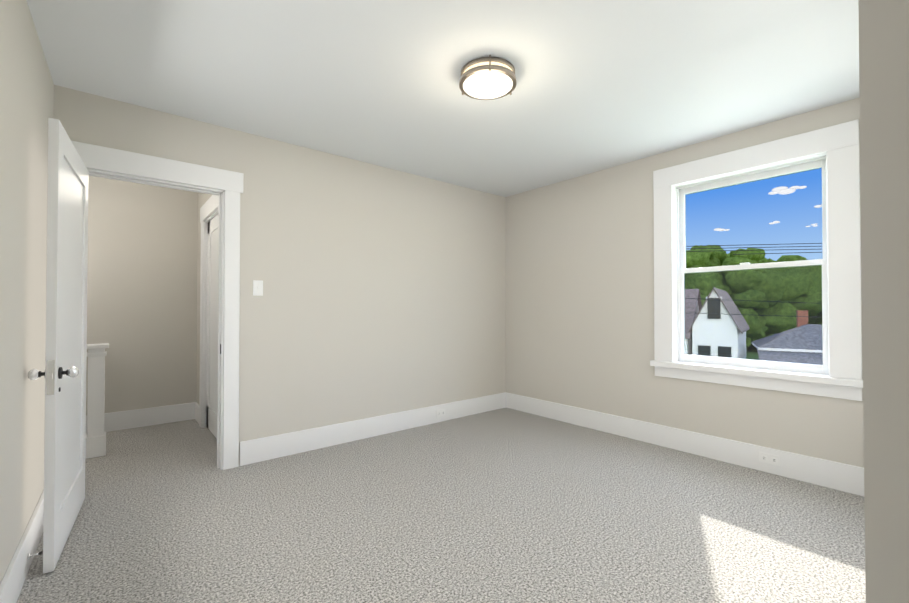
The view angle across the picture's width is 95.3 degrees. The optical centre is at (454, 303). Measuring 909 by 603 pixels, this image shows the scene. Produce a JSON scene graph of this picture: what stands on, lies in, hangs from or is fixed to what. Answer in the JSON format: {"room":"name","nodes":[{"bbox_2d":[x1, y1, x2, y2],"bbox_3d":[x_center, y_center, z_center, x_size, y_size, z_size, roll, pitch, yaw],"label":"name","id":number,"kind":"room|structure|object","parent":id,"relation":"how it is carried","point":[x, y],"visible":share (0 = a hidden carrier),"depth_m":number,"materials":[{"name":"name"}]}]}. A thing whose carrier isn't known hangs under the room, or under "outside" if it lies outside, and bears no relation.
{"room":"empty bedroom","nodes":[
{"label":"empty bedroom","id":0,"kind":"room"},
{"bbox_2d":[0,0,53,583],"bbox_3d":[-1.181,-0.072,0.760,0.220,2.460,4.270,1,-1,-38],"label":"wall","id":1,"kind":"structure","parent":0,"point":[26,97],"depth_m":1.73,"materials":[{"name":"white paint"}]},
{"bbox_2d":[0,491,43,602],"bbox_3d":[-1.122,1.073,0.862,0.016,0.174,3.880,1,-1,-38],"label":"baseboard","id":2,"kind":"structure","parent":1,"relation":"attached to","point":[13,580],"depth_m":1.72,"materials":[{"name":"white paint"}]},
{"bbox_2d":[27,551,42,559],"bbox_3d":[-1.831,1.096,1.810,0.046,0.024,0.024,1,-1,-38],"label":"door stop","id":3,"kind":"object","parent":2,"relation":"attached to","point":[29,555],"visible":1,"depth_m":1.80,"materials":[{"name":"silver metal"}]},
{"bbox_2d":[86,176,197,415],"bbox_3d":[-2.441,-0.024,4.644,4.948,2.460,0.120,1,-1,-40],"label":"wall","id":4,"kind":"structure","parent":0,"point":[142,280],"depth_m":4.06,"materials":[{"name":"white paint"}]},
{"bbox_2d":[86,402,193,433],"bbox_3d":[-3.450,1.108,3.700,1.967,0.174,0.019,1,-1,-40],"label":"baseboard","id":5,"kind":"structure","parent":4,"relation":"attached to","point":[122,420],"depth_m":4.06,"materials":[{"name":"white paint"}]},
{"bbox_2d":[196,193,211,403],"bbox_3d":[-2.142,-0.034,3.774,0.120,2.460,1.600,1,-1,-40],"label":"wall","id":6,"kind":"structure","parent":0,"point":[203,198],"depth_m":4.27,"materials":[{"name":"white paint"}]},
{"bbox_2d":[194,402,198,423],"bbox_3d":[-2.591,1.114,4.193,0.016,0.174,0.280,1,-1,-40],"label":"baseboard","id":7,"kind":"structure","parent":6,"relation":"attached to","point":[196,406],"depth_m":4.23,"materials":[{"name":"white paint"}]},
{"bbox_2d":[199,195,217,447],"bbox_3d":[-2.151,0.123,3.764,0.144,2.145,0.990,1,-1,-40],"label":"door frame","id":8,"kind":"structure","parent":6,"relation":"attached to","point":[208,313],"depth_m":3.94,"materials":[{"name":"white paint"}]},
{"bbox_2d":[54,85,505,465],"bbox_3d":[-0.910,-0.036,3.681,3.828,2.460,0.120,1,-1,-40],"label":"wall","id":9,"kind":"structure","parent":0,"point":[384,290],"depth_m":3.56,"materials":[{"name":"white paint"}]},
{"bbox_2d":[72,141,243,469],"bbox_3d":[-1.993,0.111,2.777,1.010,2.145,0.168,1,-1,-40],"label":"door frame","id":10,"kind":"structure","parent":9,"relation":"attached to","point":[225,187],"depth_m":2.97,"materials":[{"name":"white paint"}]},
{"bbox_2d":[27,118,88,573],"bbox_3d":[-1.997,0.180,2.151,0.170,1.975,0.856,0,-1,-35],"label":"door leaf","id":11,"kind":"structure","parent":10,"relation":"attached to","point":[64,373],"depth_m":1.98,"materials":[{"name":"white paint"}]},
{"bbox_2d":[253,280,262,295],"bbox_3d":[-1.478,-0.117,3.122,0.070,0.116,0.013,1,-1,-40],"label":"switch plate","id":12,"kind":"object","parent":9,"relation":"attached to","point":[257,287],"visible":1,"depth_m":3.12,"materials":[{"name":"white plastic"}]},
{"bbox_2d":[240,392,505,465],"bbox_3d":[-0.482,1.111,3.934,2.828,0.174,0.016,1,-1,-40],"label":"baseboard","id":13,"kind":"structure","parent":9,"relation":"attached to","point":[269,448],"depth_m":3.61,"materials":[{"name":"white paint"}]},
{"bbox_2d":[436,409,444,417],"bbox_3d":[-0.137,1.111,4.207,0.116,0.072,0.008,1,-1,-40],"label":"outlet","id":14,"kind":"object","parent":9,"relation":"attached to","point":[440,413],"visible":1,"depth_m":4.20,"materials":[{"name":"white plastic"}]},
{"bbox_2d":[17,408,865,602],"bbox_3d":[-0.539,1.230,2.477,5.178,0.100,5.920,1,-1,-40],"label":"floor","id":15,"kind":"structure","parent":0,"point":[505,505],"depth_m":2.20,"materials":[{"name":"carpet"}]},
{"bbox_2d":[85,343,108,458],"bbox_3d":[-3.034,0.757,3.519,0.150,0.870,0.835,1,-1,-40],"label":"newel post","id":16,"kind":"object","parent":15,"relation":"on","point":[96,433],"visible":0.98,"depth_m":3.22,"materials":[{"name":"white paint"}]},
{"bbox_2d":[27,0,859,196],"bbox_3d":[-0.539,-1.330,2.509,5.178,0.100,5.920,1,-1,-40],"label":"ceiling","id":17,"kind":"structure","parent":0,"point":[602,84],"depth_m":2.28,"materials":[{"name":"white paint"}]},
{"bbox_2d":[459,55,515,99],"bbox_3d":[0.185,-1.230,2.291,0.319,0.106,0.314,1,-1,-40],"label":"ceiling light fixture","id":18,"kind":"object","parent":17,"relation":"attached to","point":[487,78],"visible":0.98,"depth_m":2.21,"materials":[{"name":"white glass"}]},
{"bbox_2d":[505,98,863,467],"bbox_3d":[1.373,-0.031,4.085,0.200,2.460,5.920,1,-1,-40],"label":"wall","id":19,"kind":"structure","parent":0,"point":[579,291],"depth_m":3.78,"materials":[{"name":"white paint"}]},
{"bbox_2d":[506,392,863,495],"bbox_3d":[1.640,1.106,3.582,0.016,0.174,3.242,1,-1,-40],"label":"baseboard","id":20,"kind":"structure","parent":19,"relation":"attached to","point":[843,477],"depth_m":3.20,"materials":[{"name":"white paint"}]},
{"bbox_2d":[759,452,779,465],"bbox_3d":[2.198,1.085,2.894,0.008,0.072,0.116,1,-1,-40],"label":"outlet","id":21,"kind":"object","parent":20,"relation":"attached to","point":[771,459],"visible":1,"depth_m":2.89,"materials":[{"name":"white plastic"}]},
{"bbox_2d":[650,360,862,387],"bbox_3d":[2.177,0.498,3.094,0.285,0.045,1.303,1,-1,-40],"label":"stool","id":22,"kind":"object","parent":19,"relation":"attached to","point":[790,376],"visible":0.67,"depth_m":2.91,"materials":[{"name":"white paint"}]},
{"bbox_2d":[653,119,862,400],"bbox_3d":[2.179,-0.264,3.104,0.222,1.738,1.259,1,-1,-40],"label":"window","id":23,"kind":"structure","parent":19,"relation":"in","point":[750,268],"depth_m":3.01,"materials":[{"name":"white paint"}]},
{"bbox_2d":[858,0,908,602],"bbox_3d":[1.874,-0.066,1.263,2.643,2.460,0.642,1,-1,-40],"label":"wall block","id":24,"kind":"object","parent":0,"point":[884,84],"depth_m":0.64,"materials":[{"name":"white paint"}]}
]}

